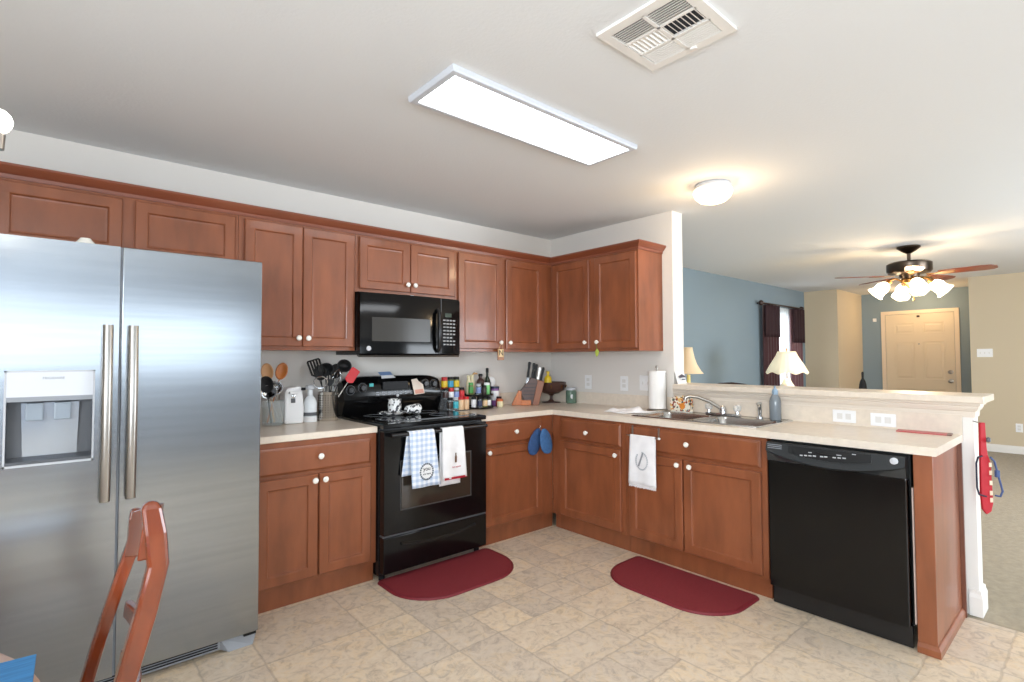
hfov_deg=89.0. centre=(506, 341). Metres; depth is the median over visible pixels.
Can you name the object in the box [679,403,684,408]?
flower
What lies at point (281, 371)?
bowl
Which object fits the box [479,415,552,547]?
base cabinet
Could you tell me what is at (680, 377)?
sign card
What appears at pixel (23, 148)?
wall
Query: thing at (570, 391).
glass jar
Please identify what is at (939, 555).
base cabinet
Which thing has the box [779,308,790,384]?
sheer curtain
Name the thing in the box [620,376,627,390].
wall outlet
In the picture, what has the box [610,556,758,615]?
kitchen mat
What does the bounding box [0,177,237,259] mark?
upper cabinet
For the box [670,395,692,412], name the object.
napkin holder
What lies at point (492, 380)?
container
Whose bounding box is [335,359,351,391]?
ladle
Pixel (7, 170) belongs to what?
trim
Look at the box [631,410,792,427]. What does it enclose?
sink
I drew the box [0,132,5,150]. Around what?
socket
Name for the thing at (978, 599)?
baseboard
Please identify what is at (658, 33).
ceiling vent
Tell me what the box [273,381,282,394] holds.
bowl
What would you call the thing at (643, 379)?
light switch
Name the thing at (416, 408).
ring
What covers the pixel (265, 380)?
bowl
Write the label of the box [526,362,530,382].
kitchen knife
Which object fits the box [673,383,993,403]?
bar
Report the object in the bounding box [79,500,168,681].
dining chair
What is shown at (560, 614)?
floor
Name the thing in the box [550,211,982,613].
wall
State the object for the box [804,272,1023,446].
wall
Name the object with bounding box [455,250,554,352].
upper cabinet
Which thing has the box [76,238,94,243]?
bowl
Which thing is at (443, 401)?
spice rack
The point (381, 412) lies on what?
spoon rest
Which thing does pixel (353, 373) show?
spatula
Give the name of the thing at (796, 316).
curtain
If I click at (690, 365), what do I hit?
table lamp
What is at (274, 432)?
countertop
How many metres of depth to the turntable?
4.10 m
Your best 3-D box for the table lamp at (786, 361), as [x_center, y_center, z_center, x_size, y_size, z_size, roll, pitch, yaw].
[3.319,0.491,6.175,0.472,0.816,0.458,1,-2,-41]
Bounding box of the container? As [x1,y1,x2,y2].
[489,377,494,385]
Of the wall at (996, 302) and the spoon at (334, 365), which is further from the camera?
the wall at (996, 302)
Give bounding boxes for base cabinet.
[258,433,375,613]
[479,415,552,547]
[552,414,629,550]
[626,423,773,598]
[911,443,967,659]
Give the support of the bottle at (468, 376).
on the turntable
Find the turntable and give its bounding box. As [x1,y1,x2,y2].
[465,393,493,408]
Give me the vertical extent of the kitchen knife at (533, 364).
0.230 m
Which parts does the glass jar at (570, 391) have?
lid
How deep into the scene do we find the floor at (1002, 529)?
3.62 m
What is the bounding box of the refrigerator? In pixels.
[0,234,261,681]
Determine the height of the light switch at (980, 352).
0.115 m
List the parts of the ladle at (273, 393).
handle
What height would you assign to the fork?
0.301 m
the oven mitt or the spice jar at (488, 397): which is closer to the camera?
the oven mitt
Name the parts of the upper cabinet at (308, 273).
door, door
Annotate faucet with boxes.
[683,395,741,416]
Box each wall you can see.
[0,129,805,418]
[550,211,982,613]
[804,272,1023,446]
[839,290,862,388]
[861,287,971,392]
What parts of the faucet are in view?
spout, knob, plate, knob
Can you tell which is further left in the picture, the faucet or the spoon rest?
the spoon rest
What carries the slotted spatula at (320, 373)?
in the utensil holder at (328, 402)
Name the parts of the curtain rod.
rod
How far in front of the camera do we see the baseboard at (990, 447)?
7.09 m
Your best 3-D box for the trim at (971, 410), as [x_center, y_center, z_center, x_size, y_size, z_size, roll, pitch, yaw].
[1.884,0.375,3.339,0.188,0.076,1.737,1,-2,-41]
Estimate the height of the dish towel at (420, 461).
0.342 m
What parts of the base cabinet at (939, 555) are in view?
shoe molding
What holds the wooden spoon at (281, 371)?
in the jar
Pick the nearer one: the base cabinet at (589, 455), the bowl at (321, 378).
the bowl at (321, 378)
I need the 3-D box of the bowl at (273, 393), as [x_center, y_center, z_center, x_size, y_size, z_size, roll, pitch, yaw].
[-1.420,0.302,3.111,0.093,0.086,0.037,0,-2,-20]
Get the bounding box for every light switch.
[639,375,647,390]
[977,349,992,356]
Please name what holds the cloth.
on the countertop at (810, 424)
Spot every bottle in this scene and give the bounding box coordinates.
[303,385,316,421]
[466,375,470,393]
[470,375,474,393]
[476,374,484,393]
[484,368,490,396]
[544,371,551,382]
[769,386,781,419]
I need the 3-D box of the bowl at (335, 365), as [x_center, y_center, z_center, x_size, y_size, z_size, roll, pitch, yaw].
[-1.138,0.199,3.466,0.081,0.100,0.021,0,-2,-20]
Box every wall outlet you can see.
[585,375,591,388]
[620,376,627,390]
[833,409,855,422]
[870,413,895,426]
[1016,423,1022,431]
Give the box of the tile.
[497,345,503,359]
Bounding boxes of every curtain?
[762,304,780,385]
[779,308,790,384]
[789,309,804,386]
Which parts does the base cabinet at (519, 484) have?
drawer, door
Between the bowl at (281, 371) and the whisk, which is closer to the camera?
the bowl at (281, 371)
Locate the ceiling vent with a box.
[596,0,736,70]
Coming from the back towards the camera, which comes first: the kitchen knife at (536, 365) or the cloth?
the kitchen knife at (536, 365)
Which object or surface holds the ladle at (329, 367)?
in the utensil holder at (328, 402)
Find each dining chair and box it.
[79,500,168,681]
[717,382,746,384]
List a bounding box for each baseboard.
[969,583,987,617]
[986,443,1023,454]
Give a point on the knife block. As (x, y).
(531, 392)
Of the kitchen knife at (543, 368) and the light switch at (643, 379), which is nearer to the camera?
the light switch at (643, 379)
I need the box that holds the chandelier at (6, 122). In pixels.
[0,109,12,150]
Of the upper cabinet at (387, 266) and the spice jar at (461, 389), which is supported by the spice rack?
the spice jar at (461, 389)
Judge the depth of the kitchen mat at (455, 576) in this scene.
3.11 m
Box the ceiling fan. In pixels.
[836,244,997,300]
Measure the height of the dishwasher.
0.863 m
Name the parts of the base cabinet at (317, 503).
door, drawer, knob, door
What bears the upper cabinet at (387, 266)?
attached to the wall at (23, 148)
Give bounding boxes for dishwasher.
[766,439,915,647]
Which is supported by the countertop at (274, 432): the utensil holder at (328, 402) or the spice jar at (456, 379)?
the utensil holder at (328, 402)
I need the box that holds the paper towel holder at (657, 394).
[647,365,667,411]
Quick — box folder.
[896,429,952,435]
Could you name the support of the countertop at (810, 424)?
on the base cabinet at (707, 514)
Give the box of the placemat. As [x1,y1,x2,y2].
[0,654,35,681]
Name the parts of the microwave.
handle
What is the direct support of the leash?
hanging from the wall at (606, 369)
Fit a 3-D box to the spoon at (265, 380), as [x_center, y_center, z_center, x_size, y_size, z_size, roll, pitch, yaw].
[-1.424,0.346,3.082,0.079,0.281,0.026,1,-2,-28]
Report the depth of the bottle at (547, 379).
4.63 m
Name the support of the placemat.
on the dining table
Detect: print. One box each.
[415,389,423,393]
[635,452,647,470]
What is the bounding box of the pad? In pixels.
[378,372,394,378]
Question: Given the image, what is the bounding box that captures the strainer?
[313,376,327,391]
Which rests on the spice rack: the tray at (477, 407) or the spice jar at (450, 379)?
the spice jar at (450, 379)
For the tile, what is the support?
hanging from the upper cabinet at (505, 302)
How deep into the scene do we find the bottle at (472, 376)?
4.22 m
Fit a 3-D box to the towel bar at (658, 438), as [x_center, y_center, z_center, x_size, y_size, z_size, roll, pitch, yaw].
[0.890,0.591,3.382,0.042,0.070,0.254,1,-2,-41]
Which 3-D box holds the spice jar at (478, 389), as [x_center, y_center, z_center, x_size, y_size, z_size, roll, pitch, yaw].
[-0.226,0.382,4.144,0.041,0.090,0.041,1,-2,-41]
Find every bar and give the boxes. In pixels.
[627,425,659,439]
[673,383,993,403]
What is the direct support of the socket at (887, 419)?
attached to the wall outlet at (877, 419)
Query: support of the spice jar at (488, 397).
on the turntable
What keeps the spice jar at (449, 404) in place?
on the spice rack
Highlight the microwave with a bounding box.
[336,291,459,356]
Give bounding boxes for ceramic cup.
[388,398,401,412]
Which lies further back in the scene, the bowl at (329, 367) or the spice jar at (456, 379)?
the spice jar at (456, 379)
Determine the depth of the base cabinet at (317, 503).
2.85 m
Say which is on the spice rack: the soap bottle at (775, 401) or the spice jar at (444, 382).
the spice jar at (444, 382)
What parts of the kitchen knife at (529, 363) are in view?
handle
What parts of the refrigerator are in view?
control panel, splash plate, freezer door, handle, handle, door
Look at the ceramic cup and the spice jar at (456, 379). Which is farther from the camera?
the spice jar at (456, 379)
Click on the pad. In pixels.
(383, 375)
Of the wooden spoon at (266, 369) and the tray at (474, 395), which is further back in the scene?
the tray at (474, 395)
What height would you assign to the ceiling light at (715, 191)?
0.125 m
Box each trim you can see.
[0,161,665,264]
[672,389,985,417]
[881,307,961,391]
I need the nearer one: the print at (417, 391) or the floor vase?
the print at (417, 391)
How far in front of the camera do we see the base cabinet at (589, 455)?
3.75 m
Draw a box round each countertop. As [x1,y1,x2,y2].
[260,404,376,444]
[457,390,962,456]
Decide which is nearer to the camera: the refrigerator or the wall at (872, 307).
the refrigerator
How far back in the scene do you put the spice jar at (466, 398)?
4.02 m
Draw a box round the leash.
[973,421,1003,513]
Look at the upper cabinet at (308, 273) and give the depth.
3.13 m
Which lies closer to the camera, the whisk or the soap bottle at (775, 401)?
the soap bottle at (775, 401)
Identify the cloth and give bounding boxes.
[604,406,655,413]
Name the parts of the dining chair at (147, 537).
leg, leg, crest rail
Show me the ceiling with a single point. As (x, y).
(845, 134)
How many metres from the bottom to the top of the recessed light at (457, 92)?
0.027 m
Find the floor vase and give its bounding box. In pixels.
[859,372,866,388]
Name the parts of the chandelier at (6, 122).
bulb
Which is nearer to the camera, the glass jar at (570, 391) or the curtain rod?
the glass jar at (570, 391)
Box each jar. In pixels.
[441,377,447,388]
[443,388,448,397]
[447,397,452,408]
[448,377,453,387]
[448,388,453,396]
[453,377,459,387]
[453,397,458,407]
[454,388,458,396]
[458,397,463,409]
[459,387,464,396]
[464,396,468,409]
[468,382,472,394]
[471,397,475,406]
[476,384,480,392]
[477,397,481,405]
[482,385,486,394]
[482,397,487,406]
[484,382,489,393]
[487,396,490,406]
[497,399,502,406]
[566,387,575,402]
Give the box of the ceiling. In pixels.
[0,0,1023,294]
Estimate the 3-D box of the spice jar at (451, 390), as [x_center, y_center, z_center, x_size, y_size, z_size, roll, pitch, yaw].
[-0.431,0.405,4.024,0.045,0.090,0.045,1,-2,-41]
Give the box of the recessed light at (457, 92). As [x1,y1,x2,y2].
[408,63,636,166]
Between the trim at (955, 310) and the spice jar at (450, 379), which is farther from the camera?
the trim at (955, 310)
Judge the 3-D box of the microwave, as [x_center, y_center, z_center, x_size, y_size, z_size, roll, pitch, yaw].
[-0.736,-0.100,3.670,0.772,0.422,0.454,1,-2,-41]
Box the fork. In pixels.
[325,371,333,391]
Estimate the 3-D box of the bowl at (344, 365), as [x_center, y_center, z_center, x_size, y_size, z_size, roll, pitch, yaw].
[-1.083,0.163,3.470,0.093,0.087,0.036,0,-2,-20]
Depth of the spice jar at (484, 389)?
4.15 m
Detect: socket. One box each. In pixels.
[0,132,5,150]
[837,413,841,418]
[845,414,850,419]
[875,416,880,422]
[885,417,890,423]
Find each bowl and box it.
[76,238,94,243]
[261,363,273,378]
[261,376,273,392]
[261,385,276,398]
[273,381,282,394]
[275,363,287,379]
[314,365,326,379]
[320,363,333,375]
[332,364,339,378]
[337,359,351,371]
[542,381,566,402]
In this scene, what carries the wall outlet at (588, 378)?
attached to the wall at (606, 369)
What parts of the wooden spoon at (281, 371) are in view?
handle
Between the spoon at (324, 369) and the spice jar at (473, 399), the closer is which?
the spoon at (324, 369)
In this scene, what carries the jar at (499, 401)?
on the countertop at (810, 424)
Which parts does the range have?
knob, knob, glass, knob, storage drawer, oven door, knob, handle, handle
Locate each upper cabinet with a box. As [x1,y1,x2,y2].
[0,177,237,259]
[238,215,354,350]
[355,234,454,299]
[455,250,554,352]
[551,249,662,351]
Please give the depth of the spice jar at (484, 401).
4.11 m
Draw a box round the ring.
[404,403,421,413]
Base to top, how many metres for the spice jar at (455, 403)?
0.100 m
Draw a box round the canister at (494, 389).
[491,386,498,405]
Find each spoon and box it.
[261,363,274,421]
[261,376,273,422]
[267,363,287,422]
[314,365,326,391]
[330,364,339,391]
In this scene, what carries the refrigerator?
on the floor at (560, 614)
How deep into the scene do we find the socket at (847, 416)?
3.06 m
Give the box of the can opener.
[280,386,305,423]
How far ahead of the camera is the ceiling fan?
5.24 m
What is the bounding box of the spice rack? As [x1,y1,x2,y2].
[438,389,469,410]
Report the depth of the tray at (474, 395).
4.10 m
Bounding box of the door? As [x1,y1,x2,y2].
[885,312,955,391]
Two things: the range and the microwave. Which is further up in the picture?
the microwave
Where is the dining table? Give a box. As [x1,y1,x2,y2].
[0,653,39,681]
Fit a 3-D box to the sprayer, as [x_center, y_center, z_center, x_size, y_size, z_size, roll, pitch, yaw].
[1.636,0.446,3.373,0.048,0.107,0.044,1,-2,-41]
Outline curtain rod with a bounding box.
[757,300,803,309]
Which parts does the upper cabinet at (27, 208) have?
door, door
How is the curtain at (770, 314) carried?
hanging from the curtain rod
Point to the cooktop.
(428, 418)
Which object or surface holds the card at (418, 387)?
on the range
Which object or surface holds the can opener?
on the countertop at (274, 432)
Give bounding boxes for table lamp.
[684,347,703,382]
[766,348,808,385]
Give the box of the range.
[338,375,487,579]
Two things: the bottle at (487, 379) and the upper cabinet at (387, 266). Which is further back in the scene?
the bottle at (487, 379)
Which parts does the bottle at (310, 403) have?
plunger knob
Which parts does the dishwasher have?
control panel, kick plate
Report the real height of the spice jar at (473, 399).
0.084 m
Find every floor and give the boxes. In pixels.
[141,513,1023,681]
[967,451,1023,632]
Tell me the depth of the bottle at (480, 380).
4.25 m
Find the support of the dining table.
on the floor at (560, 614)
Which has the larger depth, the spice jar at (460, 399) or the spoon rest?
the spice jar at (460, 399)
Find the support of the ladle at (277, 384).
in the jar
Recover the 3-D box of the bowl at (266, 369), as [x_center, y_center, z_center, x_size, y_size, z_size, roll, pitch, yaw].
[-1.453,0.186,3.161,0.071,0.106,0.014,0,-2,-18]
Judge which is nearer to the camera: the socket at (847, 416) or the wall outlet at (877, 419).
the wall outlet at (877, 419)
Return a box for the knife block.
[512,377,543,404]
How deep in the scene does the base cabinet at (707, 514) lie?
3.08 m
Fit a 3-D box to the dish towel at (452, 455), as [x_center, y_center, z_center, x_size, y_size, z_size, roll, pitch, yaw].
[-0.341,0.725,3.309,0.186,0.367,0.044,1,-2,-41]
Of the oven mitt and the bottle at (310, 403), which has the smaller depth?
the bottle at (310, 403)
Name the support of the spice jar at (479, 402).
on the turntable
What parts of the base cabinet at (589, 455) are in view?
drawer, door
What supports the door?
in the wall at (872, 307)
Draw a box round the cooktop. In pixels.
[341,409,485,428]
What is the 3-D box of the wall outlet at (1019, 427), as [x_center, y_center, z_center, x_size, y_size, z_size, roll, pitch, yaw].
[6.883,1.164,7.003,0.007,0.115,0.070,1,-2,-41]
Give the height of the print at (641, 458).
0.119 m
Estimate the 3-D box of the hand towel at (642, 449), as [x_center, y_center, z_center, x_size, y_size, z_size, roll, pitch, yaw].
[0.876,0.780,3.369,0.026,0.340,0.206,1,-2,-41]
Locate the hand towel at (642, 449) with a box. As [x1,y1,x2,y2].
[628,434,655,490]
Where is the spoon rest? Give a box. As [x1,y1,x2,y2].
[377,411,405,415]
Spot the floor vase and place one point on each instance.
(862, 385)
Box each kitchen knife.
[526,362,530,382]
[531,363,535,377]
[534,364,537,378]
[537,367,540,379]
[540,367,544,379]
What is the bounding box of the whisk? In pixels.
[332,369,341,391]
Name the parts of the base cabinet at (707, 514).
door, drawer, door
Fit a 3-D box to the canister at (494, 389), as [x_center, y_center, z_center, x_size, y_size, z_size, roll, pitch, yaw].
[-0.101,0.460,4.380,0.074,0.164,0.074,1,-2,-41]
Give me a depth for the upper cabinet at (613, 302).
4.05 m
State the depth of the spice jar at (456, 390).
4.04 m
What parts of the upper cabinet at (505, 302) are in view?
door, door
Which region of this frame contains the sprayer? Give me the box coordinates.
[756,402,763,418]
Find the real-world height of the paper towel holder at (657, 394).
0.341 m
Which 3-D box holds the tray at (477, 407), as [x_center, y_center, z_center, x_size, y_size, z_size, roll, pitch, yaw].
[-0.229,0.528,4.189,0.250,0.017,0.250,1,-2,-41]
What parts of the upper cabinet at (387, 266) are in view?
door, door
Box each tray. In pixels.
[465,393,492,396]
[469,405,493,408]
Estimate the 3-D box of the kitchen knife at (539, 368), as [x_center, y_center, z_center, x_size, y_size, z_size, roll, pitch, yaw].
[0.264,0.335,4.461,0.061,0.228,0.016,0,-2,0]
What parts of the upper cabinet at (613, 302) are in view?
door, door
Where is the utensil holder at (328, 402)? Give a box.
[318,391,338,420]
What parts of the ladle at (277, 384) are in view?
handle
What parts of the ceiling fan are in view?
blade, blade, lamp shade, lamp shade, blade, lamp shade, blade, lamp shade, blade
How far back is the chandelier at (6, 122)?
1.38 m
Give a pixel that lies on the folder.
(898, 430)
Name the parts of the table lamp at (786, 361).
lamp shade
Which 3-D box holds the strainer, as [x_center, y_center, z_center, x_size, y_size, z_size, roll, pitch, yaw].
[-1.170,0.358,3.349,0.055,0.274,0.142,-1,-2,34]
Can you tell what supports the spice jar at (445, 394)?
on the spice rack
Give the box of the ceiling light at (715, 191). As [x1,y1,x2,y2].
[693,179,732,204]
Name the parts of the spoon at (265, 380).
handle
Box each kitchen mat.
[377,548,513,600]
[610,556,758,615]
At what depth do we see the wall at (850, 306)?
9.08 m
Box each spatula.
[307,358,323,389]
[338,367,359,397]
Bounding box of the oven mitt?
[528,425,551,454]
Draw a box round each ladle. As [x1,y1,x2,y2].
[261,385,279,422]
[273,381,282,421]
[320,363,333,391]
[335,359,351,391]
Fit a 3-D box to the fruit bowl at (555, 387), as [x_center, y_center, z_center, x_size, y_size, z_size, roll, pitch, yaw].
[0.399,0.459,4.711,0.273,0.184,0.273,1,-2,-23]
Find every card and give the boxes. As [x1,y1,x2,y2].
[411,378,424,394]
[675,371,686,383]
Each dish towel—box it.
[401,429,440,488]
[439,426,466,486]

